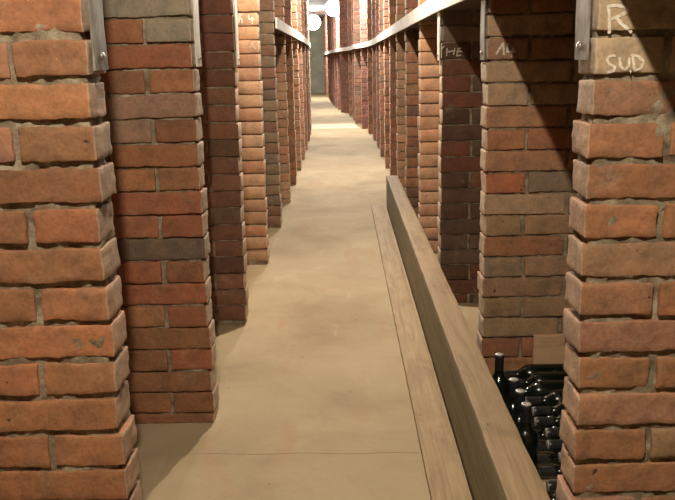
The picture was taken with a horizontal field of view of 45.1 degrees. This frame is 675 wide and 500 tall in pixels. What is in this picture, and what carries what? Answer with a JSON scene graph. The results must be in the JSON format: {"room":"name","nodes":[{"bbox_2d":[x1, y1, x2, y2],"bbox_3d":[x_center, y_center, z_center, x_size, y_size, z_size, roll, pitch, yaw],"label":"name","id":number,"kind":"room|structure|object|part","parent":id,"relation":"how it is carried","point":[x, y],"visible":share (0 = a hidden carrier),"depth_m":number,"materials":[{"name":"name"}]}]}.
{"room":"wine cellar","nodes":[
{"label":"wine cellar","id":0,"kind":"room"},
{"bbox_2d":[309,20,324,92],"bbox_3d":[-0.402,-7.535,31.678,7.000,2.750,0.120,-1,13,0],"label":"wall","id":1,"kind":"structure","parent":0,"point":[316,38],"depth_m":31.65,"materials":[{"name":"grey paint"}]},
{"bbox_2d":[308,0,328,19],"bbox_3d":[-0.487,-4.921,14.155,7.400,0.100,36.200,-1,13,0],"label":"ceiling","id":2,"kind":"structure","parent":0,"point":[320,12],"depth_m":24.34,"materials":[{"name":"paint"}]},
{"bbox_2d":[308,12,320,29],"bbox_3d":[-0.782,-7.334,26.017,0.481,0.559,0.481,-1,13,0],"label":"ceiling lamp","id":3,"kind":"object","parent":2,"relation":"hanging from","point":[314,20],"visible":0.86,"depth_m":25.85,"materials":[{"name":"plastic"}]},
{"bbox_2d":[325,0,338,15],"bbox_3d":[-0.104,-5.786,19.189,0.381,0.509,0.381,-1,13,0],"label":"ceiling lamp","id":4,"kind":"object","parent":2,"relation":"hanging from","point":[332,6],"visible":0.91,"depth_m":19.07,"materials":[{"name":"plastic"}]},
{"bbox_2d":[133,93,557,499],"bbox_3d":[-0.427,-2.145,14.800,7.400,0.100,36.200,-1,13,0],"label":"floor","id":5,"kind":"structure","parent":0,"point":[315,366],"depth_m":3.23,"materials":[{"name":"concrete"}]},
{"bbox_2d":[0,0,141,499],"bbox_3d":[-0.943,-0.500,1.481,1.013,2.749,0.118,-1,13,0],"label":"brick pier","id":6,"kind":"object","parent":5,"relation":"on","point":[67,431],"visible":1,"depth_m":1.56,"materials":[{"name":"brick"}]},
{"bbox_2d":[100,0,218,423],"bbox_3d":[-0.942,-0.745,2.542,1.014,2.752,0.118,-1,13,0],"label":"brick pier","id":7,"kind":"object","parent":5,"relation":"on","point":[151,79],"visible":0.58,"depth_m":2.63,"materials":[{"name":"brick"}]},
{"bbox_2d":[194,0,248,324],"bbox_3d":[-0.943,-0.987,3.575,1.013,2.749,0.115,-1,13,0],"label":"brick pier","id":8,"kind":"object","parent":5,"relation":"on","point":[218,76],"visible":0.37,"depth_m":3.66,"materials":[{"name":"brick"}]},
{"bbox_2d":[233,0,269,264],"bbox_3d":[-0.947,-1.250,4.705,1.003,2.750,0.116,-1,13,0],"label":"brick pier","id":9,"kind":"object","parent":5,"relation":"on","point":[250,88],"visible":0.27,"depth_m":4.78,"materials":[{"name":"brick"}]},
{"bbox_2d":[257,0,281,227],"bbox_3d":[-0.944,-1.506,5.805,1.002,2.749,0.117,-1,13,0],"label":"brick pier","id":10,"kind":"object","parent":5,"relation":"on","point":[266,14],"visible":0.17,"depth_m":5.87,"materials":[{"name":"brick"}]},
{"bbox_2d":[273,17,286,33],"bbox_3d":[-0.886,-1.715,6.260,0.926,0.076,1.087,-1,13,0],"label":"shelf slab","id":11,"kind":"object","parent":10,"relation":"attached to","point":[280,26],"visible":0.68,"depth_m":6.16,"materials":[{"name":"grey concrete"}]},
{"bbox_2d":[273,0,290,202],"bbox_3d":[-0.939,-1.752,6.868,1.003,2.751,0.116,-1,13,0],"label":"brick pier","id":12,"kind":"object","parent":5,"relation":"on","point":[280,39],"visible":0.14,"depth_m":6.94,"materials":[{"name":"brick"}]},
{"bbox_2d":[285,24,293,36],"bbox_3d":[-0.881,-1.959,7.306,0.926,0.076,1.057,-1,13,0],"label":"shelf slab","id":13,"kind":"object","parent":12,"relation":"attached to","point":[290,31],"visible":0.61,"depth_m":7.26,"materials":[{"name":"grey concrete"}]},
{"bbox_2d":[283,0,296,184],"bbox_3d":[-0.934,-1.993,7.899,1.001,2.748,0.113,-1,13,0],"label":"brick pier","id":14,"kind":"object","parent":5,"relation":"on","point":[287,16],"visible":0.13,"depth_m":7.97,"materials":[{"name":"brick"}]},
{"bbox_2d":[292,29,299,39],"bbox_3d":[-0.877,-2.200,8.344,0.924,0.076,1.067,-1,13,0],"label":"shelf slab","id":15,"kind":"object","parent":14,"relation":"attached to","point":[296,33],"visible":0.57,"depth_m":8.31,"materials":[{"name":"grey concrete"}]},
{"bbox_2d":[291,0,301,170],"bbox_3d":[-0.930,-2.235,8.941,1.001,2.748,0.112,-1,13,0],"label":"brick pier","id":16,"kind":"object","parent":5,"relation":"on","point":[295,45],"visible":0.1,"depth_m":8.99,"materials":[{"name":"brick"}]},
{"bbox_2d":[298,33,303,41],"bbox_3d":[-0.875,-2.440,9.376,0.928,0.076,1.047,-1,13,0],"label":"shelf slab","id":17,"kind":"object","parent":16,"relation":"attached to","point":[301,35],"visible":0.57,"depth_m":9.34,"materials":[{"name":"grey concrete"}]},
{"bbox_2d":[296,0,305,159],"bbox_3d":[-0.931,-2.473,9.964,1.001,2.748,0.113,-1,13,0],"label":"brick pier","id":18,"kind":"object","parent":5,"relation":"on","point":[301,92],"visible":0.09,"depth_m":10.02,"materials":[{"name":"brick"}]},
{"bbox_2d":[300,0,307,149],"bbox_3d":[-0.938,-2.753,11.172,1.001,2.749,0.113,-1,13,0],"label":"brick pier","id":19,"kind":"object","parent":5,"relation":"on","point":[302,1],"visible":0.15,"depth_m":11.21,"materials":[{"name":"brick"}]},
{"bbox_2d":[304,0,309,141],"bbox_3d":[-0.950,-3.014,12.292,1.001,2.748,0.113,-1,13,0],"label":"brick pier","id":20,"kind":"object","parent":5,"relation":"on","point":[305,6],"visible":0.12,"depth_m":12.32,"materials":[{"name":"brick"}]},
{"bbox_2d":[193,452,420,454],"bbox_3d":[-0.068,0.643,2.564,0.800,0.005,0.011,-1,13,2],"label":"trim","id":21,"kind":"structure","parent":5,"relation":"on","point":[297,452],"depth_m":2.56,"materials":[{"name":"beige concrete"}]},
{"bbox_2d":[306,0,310,134],"bbox_3d":[-0.921,-3.287,13.460,0.900,2.748,0.113,-1,13,0],"label":"brick pier","id":22,"kind":"object","parent":5,"relation":"on","point":[306,0],"visible":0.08,"depth_m":13.52,"materials":[{"name":"brick"}]},
{"bbox_2d":[307,1,311,127],"bbox_3d":[-0.948,-3.558,14.630,0.900,2.748,0.113,-1,13,0],"label":"brick pier","id":23,"kind":"object","parent":5,"relation":"on","point":[307,1],"visible":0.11,"depth_m":14.66,"materials":[{"name":"brick"}]},
{"bbox_2d":[323,18,325,93],"bbox_3d":[-0.061,-7.200,30.207,0.901,2.748,0.112,-1,13,0],"label":"brick pier","id":24,"kind":"object","parent":5,"relation":"on","point":[323,18],"visible":0.13,"depth_m":30.16,"materials":[{"name":"brick"}]},
{"bbox_2d":[324,16,326,95],"bbox_3d":[0.014,-6.884,28.843,0.901,2.748,0.113,-1,13,0],"label":"brick pier","id":25,"kind":"object","parent":5,"relation":"on","point":[324,16],"visible":0.09,"depth_m":28.82,"materials":[{"name":"brick"}]},
{"bbox_2d":[325,14,328,96],"bbox_3d":[0.070,-6.568,27.479,0.901,2.748,0.113,-1,13,0],"label":"brick pier","id":26,"kind":"object","parent":5,"relation":"on","point":[325,14],"visible":0.1,"depth_m":27.44,"materials":[{"name":"brick"}]},
{"bbox_2d":[327,14,329,98],"bbox_3d":[0.126,-6.252,26.115,0.901,2.748,0.113,-1,13,0],"label":"brick pier","id":27,"kind":"object","parent":5,"relation":"on","point":[327,14],"visible":0.13,"depth_m":26.08,"materials":[{"name":"brick"}]},
{"bbox_2d":[328,15,330,100],"bbox_3d":[0.182,-5.958,24.848,0.899,2.748,0.114,-1,13,0],"label":"brick pier","id":28,"kind":"object","parent":5,"relation":"on","point":[328,15],"visible":0.12,"depth_m":24.84,"materials":[{"name":"brick"}]},
{"bbox_2d":[329,15,332,102],"bbox_3d":[0.228,-5.688,23.679,0.900,2.748,0.113,-1,13,0],"label":"brick pier","id":29,"kind":"object","parent":5,"relation":"on","point":[330,33],"visible":0.1,"depth_m":23.67,"materials":[{"name":"brick"}]},
{"bbox_2d":[331,16,334,104],"bbox_3d":[0.289,-5.417,22.509,0.900,2.748,0.113,-1,13,0],"label":"brick pier","id":30,"kind":"object","parent":5,"relation":"on","point":[332,36],"visible":0.09,"depth_m":22.52,"materials":[{"name":"brick"}]},
{"bbox_2d":[333,16,337,106],"bbox_3d":[0.350,-5.146,21.340,0.901,2.748,0.113,-1,13,0],"label":"brick pier","id":31,"kind":"object","parent":5,"relation":"on","point":[334,17],"visible":0.1,"depth_m":21.34,"materials":[{"name":"brick"}]},
{"bbox_2d":[312,123,358,128],"bbox_3d":[-0.071,-2.351,15.444,0.970,0.014,1.250,-1,13,0],"label":"trim","id":32,"kind":"structure","parent":5,"relation":"on","point":[339,125],"depth_m":15.37,"materials":[{"name":"concrete"}]},
{"bbox_2d":[336,0,340,109],"bbox_3d":[0.422,-4.899,20.268,0.901,2.748,0.113,-1,13,0],"label":"brick pier","id":33,"kind":"object","parent":5,"relation":"on","point":[337,16],"visible":0.11,"depth_m":20.27,"materials":[{"name":"brick"}]},
{"bbox_2d":[339,0,348,111],"bbox_3d":[0.499,-4.651,19.196,0.901,2.748,0.113,-1,13,0],"label":"brick pier","id":34,"kind":"object","parent":5,"relation":"on","point":[343,24],"visible":0.31,"depth_m":19.17,"materials":[{"name":"brick"}]},
{"bbox_2d":[347,0,352,115],"bbox_3d":[0.679,-4.360,17.929,0.901,2.748,0.113,-1,13,0],"label":"brick pier","id":35,"kind":"object","parent":5,"relation":"on","point":[349,14],"visible":0.23,"depth_m":17.92,"materials":[{"name":"brick"}]},
{"bbox_2d":[339,47,346,51],"bbox_3d":[0.580,-4.589,18.547,0.931,0.080,1.325,-3,13,-7],"label":"shelf slab","id":36,"kind":"object","parent":35,"relation":"attached to","point":[343,48],"visible":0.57,"depth_m":18.38,"materials":[{"name":"grey concrete"}]},
{"bbox_2d":[351,0,354,119],"bbox_3d":[0.745,-4.067,16.662,0.900,2.748,0.113,-1,13,0],"label":"brick pier","id":37,"kind":"object","parent":5,"relation":"on","point":[352,24],"visible":0.15,"depth_m":16.66,"materials":[{"name":"brick"}]},
{"bbox_2d":[353,0,361,123],"bbox_3d":[0.757,-3.788,15.464,0.900,2.748,0.113,-1,13,0],"label":"brick pier","id":38,"kind":"object","parent":5,"relation":"on","point":[356,3],"visible":0.2,"depth_m":15.47,"materials":[{"name":"brick"}]},
{"bbox_2d":[360,0,367,128],"bbox_3d":[0.858,-3.547,14.421,0.900,2.749,0.113,-1,13,0],"label":"brick pier","id":39,"kind":"object","parent":5,"relation":"on","point":[363,3],"visible":0.14,"depth_m":14.44,"materials":[{"name":"brick"}]},
{"bbox_2d":[353,43,360,48],"bbox_3d":[0.799,-3.748,14.914,0.931,0.080,1.073,-2,13,-5],"label":"shelf slab","id":40,"kind":"object","parent":39,"relation":"attached to","point":[355,46],"visible":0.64,"depth_m":14.93,"materials":[{"name":"grey concrete"}]},
{"bbox_2d":[367,0,372,133],"bbox_3d":[0.935,-3.300,13.349,0.901,2.748,0.113,-1,13,0],"label":"brick pier","id":41,"kind":"object","parent":5,"relation":"on","point":[369,5],"visible":0.06,"depth_m":13.38,"materials":[{"name":"brick"}]},
{"bbox_2d":[359,42,366,47],"bbox_3d":[0.887,-3.494,13.812,1.004,0.080,1.097,-1,13,0],"label":"shelf slab","id":42,"kind":"object","parent":41,"relation":"attached to","point":[361,45],"visible":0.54,"depth_m":13.89,"materials":[{"name":"grey concrete"}]},
{"bbox_2d":[371,0,376,139],"bbox_3d":[1.019,-3.053,12.277,1.001,2.748,0.113,-1,13,0],"label":"brick pier","id":43,"kind":"object","parent":5,"relation":"on","point":[373,3],"visible":0.13,"depth_m":12.32,"materials":[{"name":"brick"}]},
{"bbox_2d":[366,40,371,46],"bbox_3d":[0.942,-3.246,12.741,0.962,0.080,1.097,-1,13,0],"label":"shelf slab","id":44,"kind":"object","parent":43,"relation":"attached to","point":[368,43],"visible":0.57,"depth_m":12.67,"materials":[{"name":"grey concrete"}]},
{"bbox_2d":[375,0,379,147],"bbox_3d":[1.026,-2.804,11.205,1.001,2.748,0.113,-1,13,0],"label":"brick pier","id":45,"kind":"object","parent":5,"relation":"on","point":[377,31],"visible":0.14,"depth_m":11.24,"materials":[{"name":"brick"}]},
{"bbox_2d":[379,0,384,156],"bbox_3d":[1.014,-2.543,10.085,1.001,2.748,0.113,-1,13,0],"label":"brick pier","id":46,"kind":"object","parent":5,"relation":"on","point":[381,52],"visible":0.09,"depth_m":10.15,"materials":[{"name":"brick"}]},
{"bbox_2d":[383,0,389,168],"bbox_3d":[1.009,-2.286,8.985,1.001,2.749,0.113,-1,13,0],"label":"brick pier","id":47,"kind":"object","parent":5,"relation":"on","point":[386,23],"visible":0.07,"depth_m":9.05,"materials":[{"name":"brick"}]},
{"bbox_2d":[377,33,383,41],"bbox_3d":[0.952,-2.484,9.463,0.926,0.080,1.127,-1,13,0],"label":"shelf slab","id":48,"kind":"object","parent":47,"relation":"attached to","point":[379,37],"visible":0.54,"depth_m":9.48,"materials":[{"name":"grey concrete"}]},
{"bbox_2d":[388,0,397,175],"bbox_3d":[1.005,-2.056,7.991,1.000,2.748,0.113,-1,13,0],"label":"brick pier","id":49,"kind":"object","parent":5,"relation":"on","point":[392,3],"visible":0.08,"depth_m":8.07,"materials":[{"name":"brick"}]},
{"bbox_2d":[382,29,389,39],"bbox_3d":[0.948,-2.240,8.416,0.924,0.080,1.017,-1,13,0],"label":"shelf slab","id":50,"kind":"object","parent":49,"relation":"attached to","point":[384,33],"visible":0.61,"depth_m":8.40,"materials":[{"name":"grey concrete"}]},
{"bbox_2d":[396,0,406,190],"bbox_3d":[0.998,-1.805,6.920,1.001,2.751,0.116,-1,13,0],"label":"brick pier","id":51,"kind":"object","parent":5,"relation":"on","point":[400,8],"visible":0.09,"depth_m":6.99,"materials":[{"name":"brick"}]},
{"bbox_2d":[387,24,395,36],"bbox_3d":[0.942,-2.000,7.383,0.928,0.080,1.097,-1,13,0],"label":"shelf slab","id":52,"kind":"object","parent":51,"relation":"attached to","point":[390,31],"visible":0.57,"depth_m":7.37,"materials":[{"name":"grey concrete"}]},
{"bbox_2d":[404,0,420,217],"bbox_3d":[0.995,-1.585,5.966,1.002,2.749,0.115,-1,13,0],"label":"brick pier","id":53,"kind":"object","parent":5,"relation":"on","point":[411,36],"visible":0.12,"depth_m":6.05,"materials":[{"name":"brick"}]},
{"bbox_2d":[394,18,405,33],"bbox_3d":[0.937,-1.764,6.370,0.924,0.080,0.977,-1,13,0],"label":"shelf slab","id":54,"kind":"object","parent":53,"relation":"attached to","point":[398,26],"visible":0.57,"depth_m":6.33,"materials":[{"name":"grey concrete"}]},
{"bbox_2d":[371,205,470,499],"bbox_3d":[0.323,0.293,3.979,0.113,0.022,5.822,-1,13,1],"label":"plank","id":55,"kind":"object","parent":5,"relation":"on","point":[445,478],"visible":1,"depth_m":3.01,"materials":[{"name":"brown wood"}]},
{"bbox_2d":[417,0,441,252],"bbox_3d":[0.987,-1.333,4.884,1.003,2.750,0.116,-1,13,0],"label":"brick pier","id":56,"kind":"object","parent":5,"relation":"on","point":[428,122],"visible":0.14,"depth_m":4.97,"materials":[{"name":"brick"}]},
{"bbox_2d":[403,8,420,28],"bbox_3d":[0.932,-1.528,5.353,0.928,0.080,1.107,-1,13,0],"label":"shelf slab","id":57,"kind":"object","parent":56,"relation":"attached to","point":[409,21],"visible":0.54,"depth_m":5.33,"materials":[{"name":"grey concrete"}]},
{"bbox_2d":[437,10,486,302],"bbox_3d":[0.978,-1.089,3.843,1.014,2.752,0.118,-1,13,0],"label":"brick pier","id":58,"kind":"object","parent":5,"relation":"on","point":[461,84],"visible":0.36,"depth_m":3.94,"materials":[{"name":"brick"}]},
{"bbox_2d":[416,0,438,21],"bbox_3d":[0.926,-1.281,4.291,0.924,0.080,1.067,-1,13,0],"label":"shelf slab","id":59,"kind":"object","parent":58,"relation":"attached to","point":[427,11],"visible":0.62,"depth_m":4.33,"materials":[{"name":"grey concrete"}]},
{"bbox_2d":[386,175,549,499],"bbox_3d":[0.434,0.170,3.950,0.099,0.270,5.824,-1,13,1],"label":"timber beam","id":60,"kind":"structure","parent":5,"relation":"on","point":[497,464],"depth_m":2.55,"materials":[{"name":"brown wood"}]},
{"bbox_2d":[492,353,508,402],"bbox_3d":[0.521,0.469,2.628,0.070,0.282,0.070,-6,14,-18],"label":"wine bottle","id":61,"kind":"object","parent":5,"relation":"on","point":[501,381],"visible":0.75,"depth_m":2.59,"materials":[{"name":"black glass"}]},
{"bbox_3d":[0.521,0.476,2.630,0.070,0.269,0.070,-6,14,-18],"label":"bottle glass","id":62,"kind":"part","parent":61,"relation":"part of","materials":[{"name":"black glass"}]},
{"bbox_2d":[505,378,518,414],"bbox_3d":[0.522,0.517,2.424,0.070,0.282,0.070,-10,16,-34],"label":"wine bottle","id":63,"kind":"object","parent":5,"relation":"on","point":[513,382],"visible":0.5,"depth_m":2.39,"materials":[{"name":"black glass"}]},
{"bbox_3d":[0.523,0.523,2.425,0.070,0.269,0.070,-10,16,-34],"label":"bottle glass","id":64,"kind":"part","parent":63,"relation":"part of","materials":[{"name":"black glass"}]},
{"bbox_2d":[511,389,531,427],"bbox_3d":[0.523,0.536,2.341,0.070,0.282,0.070,-1,13,0],"label":"wine bottle","id":65,"kind":"object","parent":5,"relation":"on","point":[520,394],"visible":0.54,"depth_m":2.31,"materials":[{"name":"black glass"}]},
{"bbox_3d":[0.523,0.542,2.342,0.070,0.269,0.070,-1,13,0],"label":"bottle glass","id":66,"kind":"part","parent":65,"relation":"part of","materials":[{"name":"black glass"}]},
{"bbox_2d":[517,402,537,469],"bbox_3d":[0.519,0.557,2.253,0.070,0.282,0.070,-3,13,-6],"label":"wine bottle","id":67,"kind":"object","parent":5,"relation":"on","point":[529,436],"visible":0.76,"depth_m":2.22,"materials":[{"name":"black glass"}]},
{"bbox_2d":[477,0,582,374],"bbox_3d":[1.000,-0.844,2.791,1.013,2.752,0.119,-1,13,0],"label":"brick pier","id":68,"kind":"object","parent":5,"relation":"on","point":[530,76],"visible":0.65,"depth_m":2.88,"materials":[{"name":"brick"}]},
{"bbox_2d":[437,0,480,10],"bbox_3d":[0.936,-1.037,3.244,0.949,0.080,1.077,-1,13,0],"label":"shelf slab","id":69,"kind":"object","parent":68,"relation":"attached to","point":[442,5],"visible":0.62,"depth_m":3.50,"materials":[{"name":"grey concrete"}]},
{"bbox_2d":[531,406,542,419],"bbox_3d":[0.723,0.550,2.718,0.300,0.074,0.074,-1,13,0],"label":"wine bottle","id":70,"kind":"object","parent":5,"relation":"on","point":[532,417],"visible":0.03,"depth_m":2.70,"materials":[{"name":"black glass"}]},
{"bbox_2d":[525,389,563,405],"bbox_3d":[0.760,0.494,2.665,0.300,0.074,0.074,-1,13,0],"label":"wine bottle","id":71,"kind":"object","parent":70,"relation":"on","point":[552,398],"visible":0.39,"depth_m":2.65,"materials":[{"name":"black glass"}]},
{"bbox_3d":[0.767,0.494,2.665,0.286,0.074,0.074,-1,13,0],"label":"bottle glass","id":72,"kind":"part","parent":71,"relation":"part of","materials":[{"name":"black glass"}]},
{"bbox_2d":[531,416,554,430],"bbox_3d":[0.735,0.567,2.642,0.300,0.074,0.074,-1,13,0],"label":"wine bottle","id":73,"kind":"object","parent":5,"relation":"on","point":[532,421],"visible":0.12,"depth_m":2.63,"materials":[{"name":"black glass"}]},
{"bbox_2d":[532,400,566,415],"bbox_3d":[0.771,0.511,2.589,0.300,0.074,0.074,-1,13,0],"label":"wine bottle","id":74,"kind":"object","parent":73,"relation":"on","point":[555,410],"visible":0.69,"depth_m":2.58,"materials":[{"name":"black glass"}]},
{"bbox_3d":[0.778,0.511,2.589,0.286,0.074,0.074,-1,13,0],"label":"bottle glass","id":75,"kind":"part","parent":74,"relation":"part of","materials":[{"name":"black glass"}]},
{"bbox_2d":[536,426,558,441],"bbox_3d":[0.731,0.585,2.567,0.300,0.074,0.074,-1,13,0],"label":"wine bottle","id":76,"kind":"object","parent":5,"relation":"on","point":[541,434],"visible":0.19,"depth_m":2.55,"materials":[{"name":"black glass"}]},
{"bbox_2d":[534,414,560,427],"bbox_3d":[0.760,0.529,2.514,0.300,0.074,0.074,-1,13,0],"label":"wine bottle","id":77,"kind":"object","parent":76,"relation":"on","point":[555,421],"visible":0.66,"depth_m":2.50,"materials":[{"name":"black glass"}]},
{"bbox_3d":[0.767,0.529,2.514,0.286,0.074,0.074,-1,13,0],"label":"bottle glass","id":78,"kind":"part","parent":77,"relation":"part of","materials":[{"name":"black glass"}]},
{"bbox_2d":[532,334,564,363],"bbox_3d":[0.779,0.413,3.007,0.117,0.210,0.017,-1,13,0],"label":"wooden board","id":79,"kind":"object","parent":5,"relation":"on","point":[547,348],"visible":0.4,"depth_m":2.99,"materials":[{"name":"brown wood"}]},
{"bbox_2d":[537,450,560,465],"bbox_3d":[0.727,0.620,2.416,0.300,0.074,0.074,-1,13,0],"label":"wine bottle","id":80,"kind":"object","parent":5,"relation":"on","point":[541,458],"visible":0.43,"depth_m":2.40,"materials":[{"name":"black glass"}]},
{"bbox_2d":[546,439,563,450],"bbox_3d":[0.760,0.564,2.363,0.300,0.074,0.074,-1,13,0],"label":"wine bottle","id":81,"kind":"object","parent":80,"relation":"on","point":[551,444],"visible":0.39,"depth_m":2.35,"materials":[{"name":"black glass"}]},
{"bbox_3d":[0.734,0.620,2.416,0.286,0.074,0.074,-1,13,0],"label":"bottle glass","id":82,"kind":"part","parent":80,"relation":"part of","materials":[{"name":"black glass"}]},
{"bbox_2d":[537,465,562,477],"bbox_3d":[0.720,0.638,2.340,0.300,0.074,0.074,-1,13,0],"label":"wine bottle","id":83,"kind":"object","parent":5,"relation":"on","point":[543,472],"visible":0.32,"depth_m":2.33,"materials":[{"name":"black glass"}]},
{"bbox_3d":[0.727,0.638,2.340,0.286,0.074,0.074,-1,13,0],"label":"bottle glass","id":84,"kind":"part","parent":83,"relation":"part of","materials":[{"name":"black glass"}]},
{"bbox_2d":[538,438,561,452],"bbox_3d":[0.735,0.602,2.491,0.300,0.074,0.074,-1,13,0],"label":"wine bottle","id":85,"kind":"object","parent":5,"relation":"on","point":[542,447],"visible":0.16,"depth_m":2.48,"materials":[{"name":"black glass"}]},
{"bbox_2d":[545,428,560,437],"bbox_3d":[0.775,0.547,2.438,0.300,0.074,0.074,-1,13,0],"label":"wine bottle","id":86,"kind":"object","parent":85,"relation":"on","point":[549,432],"visible":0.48,"depth_m":2.43,"materials":[{"name":"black glass"}]},
{"bbox_3d":[0.742,0.602,2.491,0.286,0.074,0.074,-1,13,0],"label":"bottle glass","id":87,"kind":"part","parent":85,"relation":"part of","materials":[{"name":"black glass"}]},
{"bbox_2d":[546,480,556,491],"bbox_3d":[0.734,0.655,2.265,0.300,0.074,0.074,-1,13,0],"label":"wine bottle","id":88,"kind":"object","parent":5,"relation":"on","point":[551,485],"visible":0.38,"depth_m":2.25,"materials":[{"name":"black glass"}]},
{"bbox_2d":[548,493,555,499],"bbox_3d":[0.664,0.674,2.190,0.300,0.074,0.074,-1,13,0],"label":"wine bottle","id":89,"kind":"object","parent":5,"relation":"on","point":[551,497],"visible":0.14,"depth_m":2.18,"materials":[{"name":"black glass"}]},
{"bbox_2d":[556,0,674,499],"bbox_3d":[0.953,-0.542,1.486,1.014,2.750,0.118,-1,13,0],"label":"brick pier","id":90,"kind":"object","parent":5,"relation":"on","point":[618,421],"visible":1,"depth_m":1.57,"materials":[{"name":"brick"}]},
{"bbox_3d":[0.730,0.497,2.944,0.300,0.074,0.074,-1,13,0],"label":"wine bottle","id":91,"kind":"object","parent":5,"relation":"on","visible":0},
{"bbox_2d":[504,363,565,378],"bbox_3d":[0.723,0.442,2.891,0.300,0.074,0.074,-1,13,0],"label":"wine bottle","id":92,"kind":"object","parent":91,"relation":"on","point":[527,370],"visible":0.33,"depth_m":2.87,"materials":[{"name":"black glass"}]},
{"bbox_3d":[0.728,0.532,2.793,0.300,0.074,0.074,-1,13,0],"label":"wine bottle","id":93,"kind":"object","parent":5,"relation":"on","visible":0},
{"bbox_2d":[519,380,563,396],"bbox_3d":[0.718,0.477,2.740,0.300,0.074,0.074,-1,13,0],"label":"wine bottle","id":94,"kind":"object","parent":93,"relation":"on","point":[537,388],"visible":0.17,"depth_m":2.72,"materials":[{"name":"black glass"}]},
{"bbox_3d":[0.725,0.515,2.869,0.300,0.074,0.074,-1,13,0],"label":"wine bottle","id":95,"kind":"object","parent":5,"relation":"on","visible":0},
{"bbox_2d":[508,372,567,387],"bbox_3d":[0.738,0.460,2.816,0.300,0.074,0.074,-1,13,0],"label":"wine bottle","id":96,"kind":"object","parent":95,"relation":"on","point":[538,376],"visible":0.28,"depth_m":2.80,"materials":[{"name":"black glass"}]},
{"bbox_3d":[0.745,0.459,2.816,0.286,0.074,0.074,-1,13,0],"label":"bottle glass","id":97,"kind":"part","parent":96,"relation":"part of","materials":[{"name":"black glass"}]}
]}

